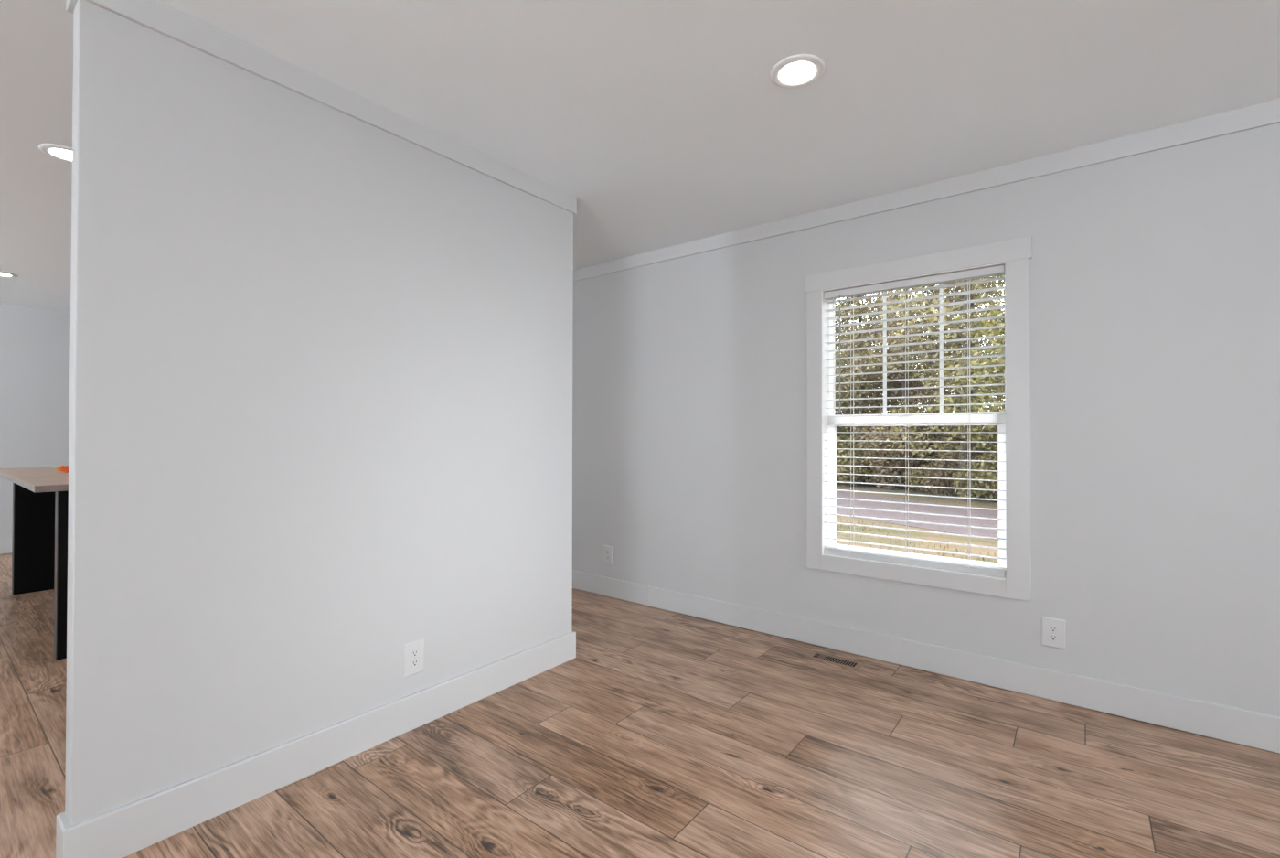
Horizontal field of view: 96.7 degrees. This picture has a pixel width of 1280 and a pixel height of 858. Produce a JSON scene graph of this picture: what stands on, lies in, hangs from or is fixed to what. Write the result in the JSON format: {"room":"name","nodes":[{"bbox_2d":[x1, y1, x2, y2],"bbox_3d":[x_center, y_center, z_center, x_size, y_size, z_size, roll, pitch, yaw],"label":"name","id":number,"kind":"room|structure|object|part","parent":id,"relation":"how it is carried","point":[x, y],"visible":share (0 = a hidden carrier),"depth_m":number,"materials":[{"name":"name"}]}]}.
{"room":"empty living room","nodes":[
{"label":"empty living room","id":0,"kind":"room"},
{"bbox_2d":[0,303,70,539],"bbox_3d":[-7.075,0.042,4.559,0.150,2.570,8.046,0,-1,38],"label":"wall","id":1,"kind":"structure","parent":0,"point":[35,342],"depth_m":5.70,"materials":[{"name":"paint"}]},
{"bbox_2d":[0,538,11,554],"bbox_3d":[-7.017,1.137,4.494,0.016,0.136,7.730,0,-1,38],"label":"baseboard","id":2,"kind":"structure","parent":1,"relation":"attached to","point":[5,545],"depth_m":5.55,"materials":[{"name":"grey paint"}]},
{"bbox_2d":[64,0,573,825],"bbox_3d":[-0.968,-0.019,2.296,0.082,2.440,1.890,0,-1,38],"label":"wall","id":3,"kind":"structure","parent":0,"point":[321,356],"depth_m":1.91,"materials":[{"name":"paint"}]},
{"bbox_2d":[55,629,575,857],"bbox_3d":[-0.970,1.132,2.286,0.111,0.138,1.919,0,-1,38],"label":"baseboard","id":4,"kind":"structure","parent":3,"relation":"attached to","point":[123,830],"depth_m":1.91,"materials":[{"name":"grey paint"}]},
{"bbox_2d":[65,0,576,213],"bbox_3d":[-0.966,-1.196,2.305,0.107,0.085,1.915,0,-1,38],"label":"trim","id":5,"kind":"structure","parent":3,"relation":"attached to","point":[156,16],"depth_m":1.99,"materials":[{"name":"grey paint"}]},
{"bbox_2d":[403,638,424,677],"bbox_3d":[-0.909,0.922,2.292,0.009,0.131,0.089,0,-1,38],"label":"wall outlet","id":6,"kind":"object","parent":3,"relation":"attached to","point":[413,652],"visible":1,"depth_m":2.29,"materials":[{"name":"white plastic"}]},
{"bbox_2d":[410,658,418,666],"bbox_3d":[-0.907,0.942,2.290,0.002,0.028,0.034,0,-1,38],"label":"receptacle","id":7,"kind":"object","parent":6,"relation":"attached to","point":[414,662],"depth_m":2.29,"materials":[{"name":"white plastic"}]},
{"bbox_2d":[410,649,418,657],"bbox_3d":[-0.906,0.903,2.291,0.002,0.028,0.034,0,-1,38],"label":"receptacle","id":8,"kind":"object","parent":6,"relation":"attached to","point":[414,653],"depth_m":2.29,"materials":[{"name":"white plastic"}]},
{"bbox_2d":[0,553,1279,857],"bbox_3d":[-2.370,1.246,0.779,12.110,0.120,7.981,0,-1,38],"label":"floor","id":9,"kind":"structure","parent":0,"point":[666,733],"depth_m":1.99,"materials":[{"name":"brown wood"}]},
{"bbox_2d":[11,481,68,660],"bbox_3d":[-3.536,0.769,3.954,2.020,0.881,0.956,0,-1,38],"label":"kitchen island","id":10,"kind":"object","parent":9,"relation":"on","point":[40,519],"visible":0.11,"depth_m":4.18,"materials":[{"name":"black wood"}]},
{"bbox_2d":[0,466,68,491],"bbox_3d":[-3.589,0.312,3.979,2.210,0.034,1.100,0,-1,38],"label":"island countertop","id":11,"kind":"structure","parent":10,"relation":"on","point":[36,479],"depth_m":3.37,"materials":[{"name":"laminate"}]},
{"bbox_2d":[53,465,68,472],"bbox_3d":[-3.841,0.268,3.830,0.089,0.050,0.146,0,-1,38],"label":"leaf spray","id":12,"kind":"object","parent":11,"relation":"on","point":[64,468],"visible":0.54,"depth_m":3.80,"materials":[{"name":"orange"}]},
{"bbox_3d":[-4.496,0.770,4.292,0.087,0.881,0.308,0,-1,38],"label":"panel","id":13,"kind":"part","parent":10,"relation":"part of","materials":[{"name":"black wood"}]},
{"bbox_3d":[-2.968,0.763,3.108,0.087,0.881,0.308,0,-1,38],"label":"panel","id":14,"kind":"part","parent":10,"relation":"part of","materials":[{"name":"black wood"}]},
{"bbox_2d":[805,650,864,670],"bbox_3d":[1.019,1.208,2.975,0.274,0.006,0.104,0,-1,38],"label":"floor vent","id":15,"kind":"object","parent":9,"relation":"in","point":[817,656],"visible":1,"depth_m":2.97,"materials":[{"name":"beige metal"}]},
{"bbox_2d":[814,653,855,666],"bbox_3d":[1.019,1.207,2.975,0.193,0.001,0.068,0,-1,38],"label":"grille","id":16,"kind":"object","parent":15,"relation":"attached to","point":[825,657],"depth_m":2.97,"materials":[{"name":"beige metal"}]},
{"bbox_2d":[0,0,1279,311],"bbox_3d":[-2.304,-1.378,0.879,12.210,0.250,8.046,0,-1,38],"label":"ceiling","id":17,"kind":"structure","parent":0,"point":[666,122],"depth_m":2.06,"materials":[{"name":"white paint"}]},
{"bbox_2d":[0,271,17,277],"bbox_3d":[-5.059,-1.225,4.499,0.183,0.008,0.183,0,-1,38],"label":"recessed light","id":18,"kind":"object","parent":17,"relation":"in","point":[2,273],"visible":1,"depth_m":4.53,"materials":[{"name":"white"}]},
{"bbox_2d":[38,143,72,162],"bbox_3d":[-2.578,-1.236,2.566,0.183,0.008,0.183,0,-1,38],"label":"recessed light","id":19,"kind":"object","parent":17,"relation":"in","point":[63,153],"visible":0.55,"depth_m":2.53,"materials":[{"name":"white"}]},
{"bbox_2d":[769,53,824,88],"bbox_3d":[0.545,-1.234,1.971,0.183,0.008,0.183,0,-1,38],"label":"recessed light","id":20,"kind":"object","parent":17,"relation":"in","point":[798,70],"visible":1,"depth_m":1.96,"materials":[{"name":"white"}]},
{"bbox_2d":[572,122,1279,715],"bbox_3d":[0.169,0.052,3.942,12.060,2.570,0.150,0,-1,38],"label":"wall","id":21,"kind":"structure","parent":0,"point":[1155,275],"depth_m":2.54,"materials":[{"name":"paint"}]},
{"bbox_2d":[603,544,613,564],"bbox_3d":[-0.233,0.916,4.145,0.089,0.131,0.009,0,-1,38],"label":"wall outlet","id":22,"kind":"object","parent":21,"relation":"attached to","point":[608,550],"visible":1,"depth_m":4.14,"materials":[{"name":"white plastic"}]},
{"bbox_2d":[804,235,1032,600],"bbox_3d":[1.413,-0.046,2.977,1.065,1.658,0.184,0,-1,38],"label":"window","id":23,"kind":"structure","parent":21,"relation":"in","point":[1015,254],"depth_m":2.84,"materials":[{"name":"grey paint"}]},
{"bbox_2d":[824,265,1005,576],"bbox_3d":[1.383,-0.035,2.942,0.855,1.466,0.068,0,-1,38],"label":"window blind","id":24,"kind":"object","parent":23,"relation":"attached to","point":[995,271],"visible":0.94,"depth_m":2.90,"materials":[{"name":"grey plastic"}]},
{"bbox_3d":[1.167,-0.030,3.119,0.008,1.405,0.053,0,-1,38],"label":"ladder cord","id":25,"kind":"part","parent":24,"relation":"part of","materials":[{"name":"white fabric"}]},
{"bbox_3d":[1.387,-0.031,2.949,0.008,1.405,0.053,0,-1,38],"label":"ladder cord","id":26,"kind":"part","parent":24,"relation":"part of","materials":[{"name":"white fabric"}]},
{"bbox_3d":[1.386,0.683,2.943,0.855,0.029,0.042,0,-1,38],"label":"rail","id":27,"kind":"part","parent":24,"relation":"part of","materials":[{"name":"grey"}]},
{"bbox_3d":[1.608,-0.032,2.778,0.008,1.405,0.053,0,-1,38],"label":"ladder cord","id":28,"kind":"part","parent":24,"relation":"part of","materials":[{"name":"white fabric"}]},
{"bbox_3d":[1.413,0.308,2.979,0.864,0.779,0.038,0,-1,38],"label":"sash","id":29,"kind":"part","parent":23,"relation":"part of","materials":[{"name":"white plastic"}]},
{"bbox_3d":[1.439,-0.397,3.017,0.864,0.749,0.035,0,-1,38],"label":"sash","id":30,"kind":"part","parent":23,"relation":"part of","materials":[{"name":"white plastic"}]},
{"bbox_2d":[572,569,1279,753],"bbox_3d":[0.058,1.147,3.915,11.909,0.136,0.016,0,-1,38],"label":"baseboard","id":31,"kind":"structure","parent":21,"relation":"attached to","point":[1259,730],"depth_m":2.69,"materials":[{"name":"grey paint"}]},
{"bbox_2d":[573,98,1279,281],"bbox_3d":[0.064,-1.181,3.935,11.910,0.087,0.014,0,-1,38],"label":"trim","id":32,"kind":"structure","parent":21,"relation":"attached to","point":[1268,112],"depth_m":2.70,"materials":[{"name":"grey paint"}]},
{"bbox_2d":[1041,616,1066,650],"bbox_3d":[1.843,0.909,2.537,0.089,0.131,0.009,0,-1,38],"label":"wall outlet","id":33,"kind":"object","parent":21,"relation":"attached to","point":[1053,630],"visible":1,"depth_m":2.53,"materials":[{"name":"white plastic"}]},
{"bbox_2d":[1048,633,1057,640],"bbox_3d":[1.841,0.929,2.535,0.034,0.028,0.002,0,-1,38],"label":"receptacle","id":34,"kind":"object","parent":33,"relation":"attached to","point":[1051,636],"depth_m":2.53,"materials":[{"name":"white plastic"}]},
{"bbox_2d":[1048,625,1057,631],"bbox_3d":[1.841,0.890,2.535,0.034,0.028,0.002,0,-1,38],"label":"receptacle","id":35,"kind":"object","parent":33,"relation":"attached to","point":[1051,628],"depth_m":2.53,"materials":[{"name":"white plastic"}]},
{"label":"outside","id":36,"kind":"structure","parent":0,"visible":0},
{"bbox_2d":[836,469,997,505],"bbox_3d":[15.484,2.235,28.146,90.000,0.030,56.500,0,-1,38],"label":"grass","id":37,"kind":"structure","parent":36,"point":[872,487],"depth_m":19.40,"materials":[{"name":"green plant"}]},
{"bbox_2d":[834,310,853,436],"bbox_3d":[6.255,-3.456,25.090,6.098,11.309,6.598,0,0,14],"label":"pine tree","id":38,"kind":"object","parent":37,"relation":"on","point":[835,311],"visible":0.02,"depth_m":23.49,"materials":[{"name":"green plant"}]},
{"bbox_2d":[836,435,885,485],"bbox_3d":[8.184,1.224,21.350,2.460,1.988,2.121,0,-1,-37],"label":"bush","id":39,"kind":"object","parent":37,"relation":"on","point":[864,470],"visible":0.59,"depth_m":21.26,"materials":[{"name":"green plant"}]},
{"bbox_2d":[834,309,892,438],"bbox_3d":[8.657,-2.238,27.014,6.035,8.912,5.721,0,0,14],"label":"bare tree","id":40,"kind":"object","parent":37,"relation":"on","point":[837,330],"visible":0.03,"depth_m":26.22,"materials":[{"name":"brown plant"}]},
{"bbox_2d":[834,298,900,438],"bbox_3d":[10.459,-2.263,27.985,4.844,8.982,5.241,0,-1,-32],"label":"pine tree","id":41,"kind":"object","parent":37,"relation":"on","point":[846,298],"visible":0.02,"depth_m":28.01,"materials":[{"name":"green plant"}]},
{"bbox_2d":[834,294,901,478],"bbox_3d":[7.694,-2.563,23.180,5.539,9.493,5.119,0,0,11],"label":"pine tree","id":42,"kind":"object","parent":37,"relation":"on","point":[856,312],"visible":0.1,"depth_m":22.20,"materials":[{"name":"green plant"}]},
{"bbox_2d":[834,295,929,482],"bbox_3d":[8.857,-2.332,22.444,4.864,9.020,5.263,0,0,-14],"label":"pine tree","id":43,"kind":"object","parent":37,"relation":"on","point":[860,326],"visible":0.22,"depth_m":21.98,"materials":[{"name":"green plant"}]},
{"bbox_2d":[861,426,927,490],"bbox_3d":[8.982,0.968,20.185,2.073,2.590,2.257,0,-1,36],"label":"bush","id":44,"kind":"object","parent":37,"relation":"on","point":[877,461],"visible":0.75,"depth_m":19.95,"materials":[{"name":"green plant"}]},
{"bbox_2d":[834,295,959,478],"bbox_3d":[10.149,-1.757,24.462,6.035,7.895,5.417,0,0,11],"label":"leafy tree","id":45,"kind":"object","parent":37,"relation":"on","point":[890,295],"visible":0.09,"depth_m":24.06,"materials":[{"name":"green plant"}]},
{"bbox_2d":[841,288,960,479],"bbox_3d":[11.914,-2.182,25.247,5.640,8.784,5.949,0,0,-8],"label":"bare tree","id":46,"kind":"object","parent":37,"relation":"on","point":[909,289],"visible":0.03,"depth_m":24.90,"materials":[{"name":"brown plant"}]},
{"bbox_2d":[864,291,937,411],"bbox_3d":[13.690,-2.739,31.307,5.395,10.005,5.838,1,-1,-40],"label":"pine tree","id":47,"kind":"object","parent":37,"relation":"on","point":[887,292],"visible":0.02,"depth_m":31.17,"materials":[{"name":"green plant"}]},
{"bbox_2d":[834,280,998,488],"bbox_3d":[9.781,-2.509,20.834,6.337,9.358,6.007,1,-1,-44],"label":"bare tree","id":48,"kind":"object","parent":37,"relation":"on","point":[868,301],"visible":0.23,"depth_m":20.40,"materials":[{"name":"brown plant"}]},
{"bbox_2d":[903,462,944,493],"bbox_3d":[9.578,1.643,19.100,1.490,1.057,1.285,0,0,7],"label":"bush","id":49,"kind":"object","parent":37,"relation":"on","point":[916,481],"visible":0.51,"depth_m":18.91,"materials":[{"name":"green plant"}]},
{"bbox_2d":[845,281,1004,484],"bbox_3d":[11.269,-2.420,21.947,5.909,9.204,6.233,0,-1,34],"label":"bare tree","id":50,"kind":"object","parent":37,"relation":"on","point":[953,289],"visible":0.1,"depth_m":21.28,"materials":[{"name":"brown plant"}]},
{"bbox_2d":[858,275,1004,498],"bbox_3d":[10.031,-3.331,17.659,5.906,10.951,6.390,0,0,15],"label":"pine tree","id":51,"kind":"object","parent":37,"relation":"on","point":[963,446],"visible":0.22,"depth_m":17.33,"materials":[{"name":"green plant"}]},
{"bbox_2d":[910,407,982,472],"bbox_3d":[12.132,0.585,23.358,3.130,3.407,3.351,0,-1,-28],"label":"bush","id":52,"kind":"object","parent":37,"relation":"on","point":[923,411],"visible":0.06,"depth_m":23.00,"materials":[{"name":"green plant"}]},
{"bbox_2d":[920,447,978,496],"bbox_3d":[9.849,1.350,18.119,1.391,1.715,1.515,0,0,-15],"label":"bush","id":53,"kind":"object","parent":37,"relation":"on","point":[950,464],"visible":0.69,"depth_m":18.00,"materials":[{"name":"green plant"}]},
{"bbox_2d":[897,276,1004,473],"bbox_3d":[12.290,-2.224,20.628,4.739,8.788,5.128,0,0,-10],"label":"pine tree","id":54,"kind":"object","parent":37,"relation":"on","point":[995,293],"visible":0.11,"depth_m":20.61,"materials":[{"name":"green plant"}]},
{"bbox_2d":[897,283,1004,464],"bbox_3d":[13.164,-2.621,22.826,5.191,9.626,5.616,0,-1,24],"label":"pine tree","id":55,"kind":"object","parent":37,"relation":"on","point":[978,283],"visible":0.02,"depth_m":22.40,"materials":[{"name":"green plant"}]},
{"bbox_2d":[900,283,1004,405],"bbox_3d":[15.178,-2.655,27.359,5.273,9.778,5.705,0,0,11],"label":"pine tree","id":56,"kind":"object","parent":37,"relation":"on","point":[979,283],"visible":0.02,"depth_m":26.93,"materials":[{"name":"green plant"}]},
{"bbox_2d":[928,274,1004,450],"bbox_3d":[11.188,-2.366,15.526,6.156,8.970,6.857,0,0,6],"label":"leafy tree","id":57,"kind":"object","parent":37,"relation":"on","point":[995,321],"visible":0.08,"depth_m":15.59,"materials":[{"name":"green plant"}]},
{"bbox_2d":[935,300,1004,437],"bbox_3d":[10.021,-0.754,15.234,3.672,5.726,3.199,0,-1,38],"label":"leafy tree","id":58,"kind":"object","parent":37,"relation":"on","point":[999,360],"visible":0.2,"depth_m":15.39,"materials":[{"name":"green plant"}]},
{"bbox_2d":[943,278,1004,447],"bbox_3d":[14.303,-2.911,19.807,6.885,10.167,6.527,0,-1,-19],"label":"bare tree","id":59,"kind":"object","parent":37,"relation":"on","point":[983,302],"visible":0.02,"depth_m":20.51,"materials":[{"name":"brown plant"}]},
{"bbox_2d":[951,447,997,501],"bbox_3d":[10.149,1.304,16.612,2.080,1.741,1.793,0,-1,-37],"label":"bush","id":60,"kind":"object","parent":37,"relation":"on","point":[984,465],"visible":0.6,"depth_m":16.37,"materials":[{"name":"green plant"}]},
{"bbox_2d":[947,342,1004,452],"bbox_3d":[13.284,-1.900,17.751,5.485,8.100,5.200,0,0,-13],"label":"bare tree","id":61,"kind":"object","parent":37,"relation":"on","point":[1003,343],"visible":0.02,"depth_m":18.38,"materials":[{"name":"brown plant"}]},
{"bbox_2d":[976,410,1003,459],"bbox_3d":[13.649,0.568,20.048,3.597,3.390,3.102,0,0,-1],"label":"bush","id":62,"kind":"object","parent":37,"relation":"on","point":[980,443],"visible":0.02,"depth_m":20.07,"materials":[{"name":"green plant"}]},
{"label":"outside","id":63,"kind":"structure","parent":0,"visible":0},
{"bbox_2d":[836,487,997,563],"bbox_3d":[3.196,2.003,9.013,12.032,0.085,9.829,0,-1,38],"label":"grass","id":64,"kind":"structure","parent":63,"point":[841,525],"depth_m":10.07,"materials":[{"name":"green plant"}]},
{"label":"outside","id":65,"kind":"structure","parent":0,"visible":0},
{"bbox_2d":[836,490,997,540],"bbox_3d":[3.868,2.128,18.410,6.200,0.030,84.189,0,-1,-27],"label":"road","id":66,"kind":"structure","parent":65,"point":[936,509],"depth_m":14.00,"materials":[{"name":"grey asphalt"}]}
]}

